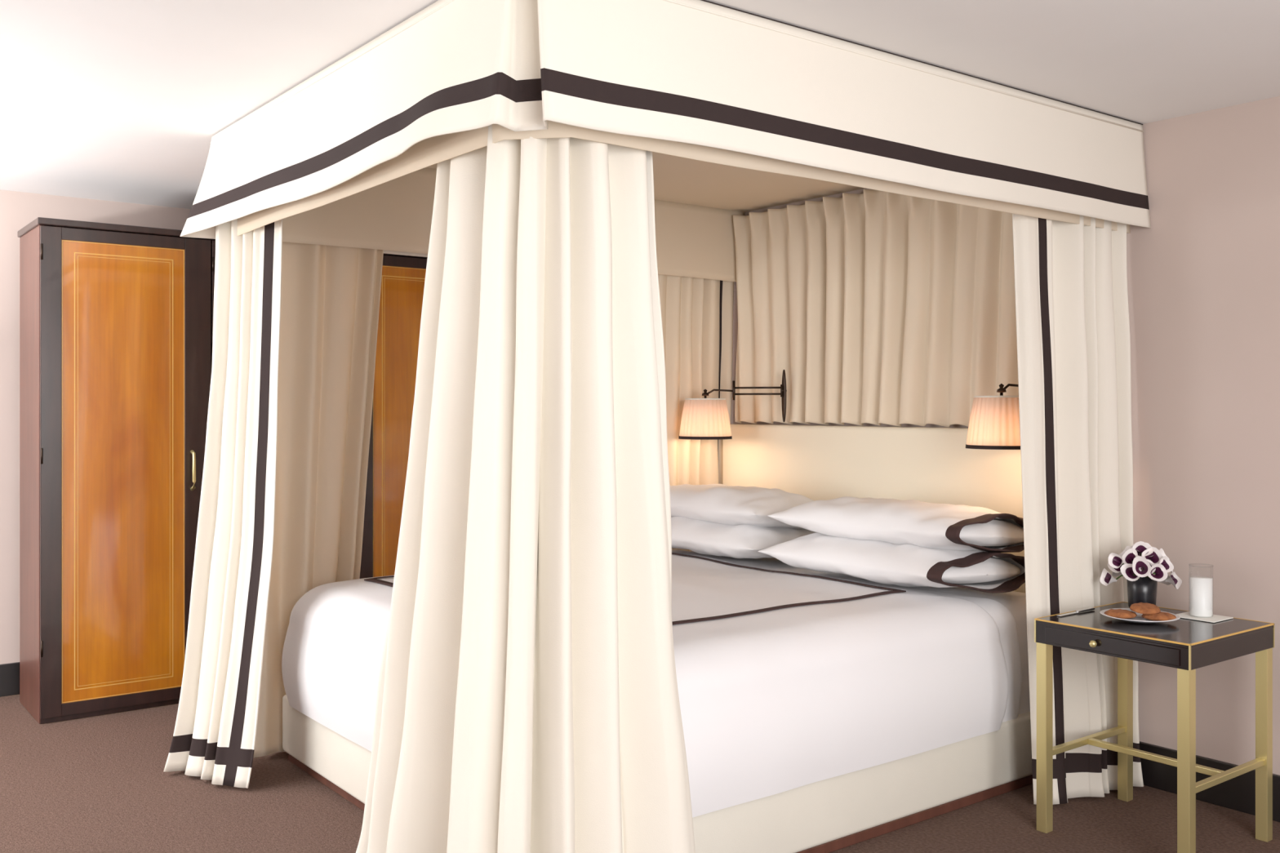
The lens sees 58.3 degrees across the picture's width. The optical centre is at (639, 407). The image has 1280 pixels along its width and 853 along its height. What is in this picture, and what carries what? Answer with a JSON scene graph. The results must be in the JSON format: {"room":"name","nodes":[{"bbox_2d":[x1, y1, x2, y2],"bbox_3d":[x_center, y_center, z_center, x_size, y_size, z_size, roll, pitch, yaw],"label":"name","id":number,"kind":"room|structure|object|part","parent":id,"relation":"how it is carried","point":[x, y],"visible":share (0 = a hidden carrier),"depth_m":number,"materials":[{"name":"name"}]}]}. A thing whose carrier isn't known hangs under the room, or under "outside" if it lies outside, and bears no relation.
{"room":"bedroom","nodes":[
{"label":"bedroom","id":0,"kind":"room"},
{"bbox_2d":[0,189,191,664],"bbox_3d":[-3.110,0.173,5.615,6.280,2.453,0.100,0,0,-37],"label":"wall","id":1,"kind":"structure","parent":0,"point":[18,210],"depth_m":5.59,"materials":[{"name":"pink paint"}]},
{"bbox_2d":[0,662,19,697],"bbox_3d":[-3.074,1.323,5.569,6.280,0.155,0.018,0,0,-37],"label":"baseboard","id":2,"kind":"structure","parent":1,"relation":"attached to","point":[9,673],"depth_m":5.57,"materials":[{"name":"black wood"}]},
{"bbox_2d":[0,0,1279,208],"bbox_3d":[-0.681,-1.103,2.438,6.480,0.100,8.100,0,0,-37],"label":"ceiling","id":3,"kind":"structure","parent":0,"point":[115,100],"depth_m":3.46,"materials":[{"name":"white paint"}]},
{"bbox_2d":[0,694,1279,852],"bbox_3d":[-0.681,1.450,2.438,6.480,0.100,8.100,0,0,-37],"label":"floor","id":4,"kind":"structure","parent":0,"point":[100,784],"depth_m":3.96,"materials":[{"name":"brown carpet"}]},
{"bbox_2d":[17,217,427,724],"bbox_3d":[-1.891,0.282,5.913,2.255,2.235,0.540,0,0,-37],"label":"wardrobe","id":5,"kind":"object","parent":4,"relation":"on","point":[116,321],"visible":0.36,"depth_m":5.28,"materials":[{"name":"brown wood"}]},
{"bbox_3d":[-2.788,0.297,5.267,0.025,2.205,0.475,0,0,-37],"label":"panel","id":6,"kind":"part","parent":5,"relation":"part of","materials":[{"name":"brown wood"}]},
{"bbox_3d":[-2.367,1.347,5.276,0.530,0.055,0.022,0,0,-37],"label":"door rail","id":7,"kind":"part","parent":5,"relation":"part of","materials":[{"name":"brown wood"}]},
{"bbox_3d":[-2.369,0.287,5.278,0.538,2.075,0.016,0,0,-37],"label":"door panel","id":8,"kind":"part","parent":5,"relation":"part of","materials":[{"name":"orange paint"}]},
{"bbox_3d":[-2.367,-0.773,5.276,0.530,0.055,0.022,0,0,-37],"label":"door rail","id":9,"kind":"part","parent":5,"relation":"part of","materials":[{"name":"brown wood"}]},
{"bbox_3d":[-2.113,0.300,5.432,0.016,0.194,0.044,0,0,-37],"label":"handle","id":10,"kind":"part","parent":5,"relation":"part of","materials":[{"name":"gold metal"}]},
{"bbox_3d":[-1.193,0.287,6.177,0.538,2.075,0.016,0,0,-37],"label":"door panel","id":11,"kind":"part","parent":5,"relation":"part of","materials":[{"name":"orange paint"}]},
{"bbox_3d":[-1.191,-0.773,6.175,0.530,0.055,0.022,0,0,-37],"label":"door rail","id":12,"kind":"part","parent":5,"relation":"part of","materials":[{"name":"brown wood"}]},
{"bbox_2d":[281,423,1032,852],"bbox_3d":[0.136,0.747,4.461,2.456,1.304,2.103,0,0,-37],"label":"bed","id":13,"kind":"object","parent":4,"relation":"on","point":[821,712],"visible":0.51,"depth_m":3.91,"materials":[{"name":"beige fabric"}]},
{"bbox_2d":[281,551,1008,817],"bbox_3d":[-0.060,0.909,4.338,1.995,0.492,2.062,0,0,-37],"label":"comforter","id":14,"kind":"object","parent":13,"relation":"on","point":[790,680],"depth_m":3.79,"materials":[{"name":"white fabric"}]},
{"bbox_2d":[678,369,786,439],"bbox_3d":[0.430,-0.013,5.616,0.518,0.340,0.264,0,0,33],"label":"wall sconce","id":15,"kind":"object","parent":13,"relation":"attached to","point":[702,419],"visible":1,"depth_m":5.59,"materials":[{"name":"beige fabric"}]},
{"bbox_3d":[0.323,0.058,5.685,0.258,0.195,0.260,0,0,-37],"label":"lamp shade","id":16,"kind":"part","parent":15,"relation":"part of","materials":[{"name":"beige fabric"}]},
{"bbox_3d":[0.323,0.150,5.685,0.264,0.014,0.264,0,0,-37],"label":"shade trim","id":17,"kind":"part","parent":15,"relation":"part of","materials":[{"name":"black fabric"}]},
{"bbox_3d":[0.323,-0.040,5.685,0.203,0.007,0.203,0,0,-37],"label":"shade trim","id":18,"kind":"part","parent":15,"relation":"part of","materials":[{"name":"white fabric"}]},
{"bbox_3d":[0.392,-0.073,5.669,0.145,0.034,0.010,0,0,13],"label":"short arm","id":19,"kind":"part","parent":15,"relation":"part of","materials":[{"name":"brown metal"}]},
{"bbox_3d":[0.574,-0.064,5.613,0.238,0.009,0.010,0,0,20],"label":"arm","id":20,"kind":"part","parent":15,"relation":"part of","materials":[{"name":"brown metal"}]},
{"bbox_3d":[0.574,-0.095,5.613,0.238,0.009,0.010,0,0,20],"label":"arm","id":21,"kind":"part","parent":15,"relation":"part of","materials":[{"name":"brown metal"}]},
{"bbox_3d":[0.686,-0.080,5.573,0.010,0.060,0.010,0,0,-37],"label":"bracket post","id":22,"kind":"part","parent":15,"relation":"part of","materials":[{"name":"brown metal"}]},
{"bbox_2d":[671,516,815,558],"bbox_3d":[0.419,0.599,5.330,0.614,0.193,0.929,0,0,-37],"label":"pillow","id":23,"kind":"object","parent":13,"relation":"on","point":[702,537],"visible":0.54,"depth_m":5.01,"materials":[{"name":"white fabric"}]},
{"bbox_2d":[669,484,813,529],"bbox_3d":[0.436,0.462,5.357,0.593,0.202,0.949,0,0,-37],"label":"pillow","id":24,"kind":"object","parent":23,"relation":"on","point":[732,505],"visible":0.63,"depth_m":5.07,"materials":[{"name":"white fabric"}]},
{"bbox_2d":[671,550,1022,722],"bbox_3d":[-0.002,0.916,4.386,2.062,0.468,1.994,0,0,-37],"label":"blanket","id":25,"kind":"object","parent":13,"relation":"on","point":[744,629],"depth_m":3.86,"materials":[{"name":"white fabric"}]},
{"bbox_3d":[0.114,0.922,4.478,2.300,0.446,1.936,0,0,-37],"label":"mattress","id":26,"kind":"part","parent":13,"relation":"part of","materials":[{"name":"white fabric"}]},
{"bbox_3d":[1.093,0.744,5.178,0.083,1.312,2.100,0,0,-37],"label":"headboard","id":27,"kind":"part","parent":13,"relation":"part of","materials":[{"name":"beige fabric"}]},
{"bbox_2d":[733,189,1018,426],"bbox_3d":[1.115,-0.450,5.135,0.119,1.071,2.049,0,0,-37],"label":"drapery","id":28,"kind":"object","parent":13,"relation":"attached to","point":[875,307],"visible":0.78,"depth_m":5.20,"materials":[{"name":"beige fabric"}]},
{"bbox_2d":[757,532,1025,593],"bbox_3d":[1.010,0.598,4.524,0.616,0.187,0.969,0,0,-37],"label":"pillow","id":29,"kind":"object","parent":13,"relation":"on","point":[907,565],"visible":0.86,"depth_m":4.26,"materials":[{"name":"white fabric"}]},
{"bbox_2d":[768,496,1024,552],"bbox_3d":[1.056,0.463,4.547,0.594,0.203,0.987,0,0,-37],"label":"pillow","id":30,"kind":"object","parent":29,"relation":"on","point":[948,526],"visible":0.93,"depth_m":4.29,"materials":[{"name":"white fabric"}]},
{"bbox_2d":[965,383,1020,449],"bbox_3d":[1.377,-0.013,4.393,0.264,0.340,0.315,0,0,5],"label":"wall sconce","id":31,"kind":"object","parent":13,"relation":"attached to","point":[994,420],"visible":0.73,"depth_m":4.27,"materials":[{"name":"beige fabric"}]},
{"bbox_3d":[1.375,0.150,4.368,0.264,0.014,0.264,0,0,-37],"label":"shade trim","id":32,"kind":"part","parent":31,"relation":"part of","materials":[{"name":"black fabric"}]},
{"bbox_3d":[1.375,-0.040,4.368,0.203,0.007,0.203,0,0,-37],"label":"shade trim","id":33,"kind":"part","parent":31,"relation":"part of","materials":[{"name":"white fabric"}]},
{"bbox_3d":[1.426,-0.073,4.386,0.114,0.034,0.010,0,0,-19],"label":"short arm","id":34,"kind":"part","parent":31,"relation":"part of","materials":[{"name":"brown metal"}]},
{"bbox_2d":[1034,601,1274,852],"bbox_3d":[1.667,1.050,3.748,0.571,0.701,0.522,0,0,-37],"label":"nightstand","id":35,"kind":"object","parent":4,"relation":"on","point":[1186,646],"visible":0.98,"depth_m":3.70,"materials":[{"name":"gold metal"}]},
{"bbox_3d":[1.337,1.087,3.795,0.038,0.625,0.038,0,0,-37],"label":"leg","id":36,"kind":"part","parent":35,"relation":"part of","materials":[{"name":"gold metal"}]},
{"bbox_2d":[1057,607,1094,616],"bbox_3d":[1.482,0.695,3.899,0.210,0.008,0.015,0,0,-37],"label":"butter knife","id":37,"kind":"object","parent":35,"relation":"on","point":[1091,608],"visible":1,"depth_m":3.90,"materials":[{"name":"silver metal"}]},
{"bbox_3d":[1.442,0.697,3.869,0.110,0.002,0.015,0,0,-37],"label":"blade","id":38,"kind":"part","parent":37,"relation":"part of","materials":[{"name":"silver metal"}]},
{"bbox_3d":[1.525,0.695,3.932,0.100,0.008,0.013,0,0,-37],"label":"handle","id":39,"kind":"part","parent":37,"relation":"part of","materials":[{"name":"silver metal"}]},
{"bbox_3d":[1.425,0.745,3.614,0.024,0.022,0.024,0,0,-37],"label":"knob","id":40,"kind":"part","parent":35,"relation":"part of","materials":[{"name":"gold metal"}]},
{"bbox_3d":[1.467,0.745,3.589,0.008,0.050,0.450,0,0,-37],"label":"drawer","id":41,"kind":"part","parent":35,"relation":"part of","materials":[{"name":"brown paint"}]},
{"bbox_3d":[1.731,1.087,4.096,0.038,0.625,0.038,0,0,-37],"label":"leg","id":42,"kind":"part","parent":35,"relation":"part of","materials":[{"name":"gold metal"}]},
{"bbox_2d":[1099,608,1180,623],"bbox_3d":[1.636,0.688,3.762,0.242,0.017,0.242,0,0,-37],"label":"plate","id":43,"kind":"object","parent":35,"relation":"on","point":[1138,619],"visible":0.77,"depth_m":3.73,"materials":[{"name":"white ceramic"}]},
{"bbox_2d":[1104,608,1137,618],"bbox_3d":[1.582,0.680,3.784,0.100,0.022,0.101,0,0,-37],"label":"cookie","id":44,"kind":"object","parent":43,"relation":"on","point":[1117,613],"visible":0.97,"depth_m":3.75,"materials":[{"name":"brown food"}]},
{"bbox_2d":[1141,611,1176,621],"bbox_3d":[1.690,0.680,3.740,0.105,0.023,0.105,0,0,-37],"label":"cookie","id":45,"kind":"object","parent":43,"relation":"on","point":[1161,616],"visible":0.88,"depth_m":3.71,"materials":[{"name":"brown food"}]},
{"bbox_2d":[1129,602,1160,614],"bbox_3d":[1.655,0.659,3.762,0.092,0.029,0.092,0,0,-37],"label":"cookie","id":46,"kind":"object","parent":45,"relation":"on","point":[1140,607],"visible":1,"depth_m":3.74,"materials":[{"name":"brown food"}]},
{"bbox_2d":[1099,541,1182,608],"bbox_3d":[1.736,0.579,3.979,0.250,0.237,0.232,0,0,-37],"label":"flower vase","id":47,"kind":"object","parent":35,"relation":"on","point":[1138,563],"visible":0.98,"depth_m":3.93,"materials":[{"name":"black ceramic"}]},
{"bbox_3d":[1.626,1.087,3.417,0.038,0.625,0.038,0,0,-37],"label":"leg","id":48,"kind":"part","parent":35,"relation":"part of","materials":[{"name":"gold metal"}]},
{"bbox_2d":[1176,611,1233,622],"bbox_3d":[1.866,0.697,3.815,0.130,0.004,0.145,0,0,-37],"label":"napkin","id":49,"kind":"object","parent":35,"relation":"on","point":[1215,618],"visible":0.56,"depth_m":3.79,"materials":[{"name":"white fabric"}]},
{"bbox_2d":[1189,576,1212,617],"bbox_3d":[1.865,0.609,3.817,0.075,0.170,0.075,0,0,-37],"label":"milk","id":50,"kind":"object","parent":49,"relation":"on","point":[1200,587],"visible":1,"depth_m":3.79,"materials":[{"name":"white liquid"}]},
{"bbox_3d":[2.020,1.087,3.718,0.038,0.625,0.038,0,0,-37],"label":"leg","id":51,"kind":"part","parent":35,"relation":"part of","materials":[{"name":"gold metal"}]},
{"bbox_2d":[180,0,1151,281],"bbox_3d":[0.048,-0.849,4.354,2.783,0.403,2.424,0,0,-37],"label":"canopy","id":52,"kind":"object","parent":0,"point":[737,113],"depth_m":3.33,"materials":[{"name":"white fabric"}]},
{"bbox_2d":[163,218,383,788],"bbox_3d":[-1.356,0.253,4.489,0.885,2.286,0.455,0,0,-37],"label":"curtain","id":53,"kind":"object","parent":52,"relation":"hanging from","point":[281,515],"depth_m":4.40,"materials":[{"name":"white fabric"}]},
{"bbox_2d":[355,124,695,852],"bbox_3d":[-0.371,0.253,3.195,0.736,2.286,1.084,0,0,-37],"label":"curtain","id":54,"kind":"object","parent":52,"relation":"hanging from","point":[527,698],"depth_m":2.84,"materials":[{"name":"white fabric"}]},
{"bbox_2d":[657,274,733,551],"bbox_3d":[0.208,0.253,5.852,0.642,2.286,0.126,0,0,-37],"label":"curtain","id":55,"kind":"object","parent":52,"relation":"hanging from","point":[697,313],"depth_m":5.88,"materials":[{"name":"beige fabric"}]},
{"bbox_2d":[1012,213,1143,804],"bbox_3d":[1.576,0.253,4.104,0.582,2.286,0.189,0,0,-37],"label":"curtain","id":56,"kind":"object","parent":52,"relation":"hanging from","point":[1073,338],"depth_m":4.10,"materials":[{"name":"white fabric"}]},
{"bbox_2d":[731,96,1279,775],"bbox_3d":[1.854,0.173,4.375,0.100,2.453,8.100,0,0,-37],"label":"wall","id":57,"kind":"structure","parent":0,"point":[1203,281],"depth_m":4.07,"materials":[{"name":"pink paint"}]},
{"bbox_2d":[1139,741,1279,822],"bbox_3d":[3.022,1.323,2.751,0.018,0.155,3.900,0,0,-37],"label":"baseboard","id":58,"kind":"structure","parent":57,"relation":"attached to","point":[1237,793],"depth_m":4.04,"materials":[{"name":"black wood"}]}
]}

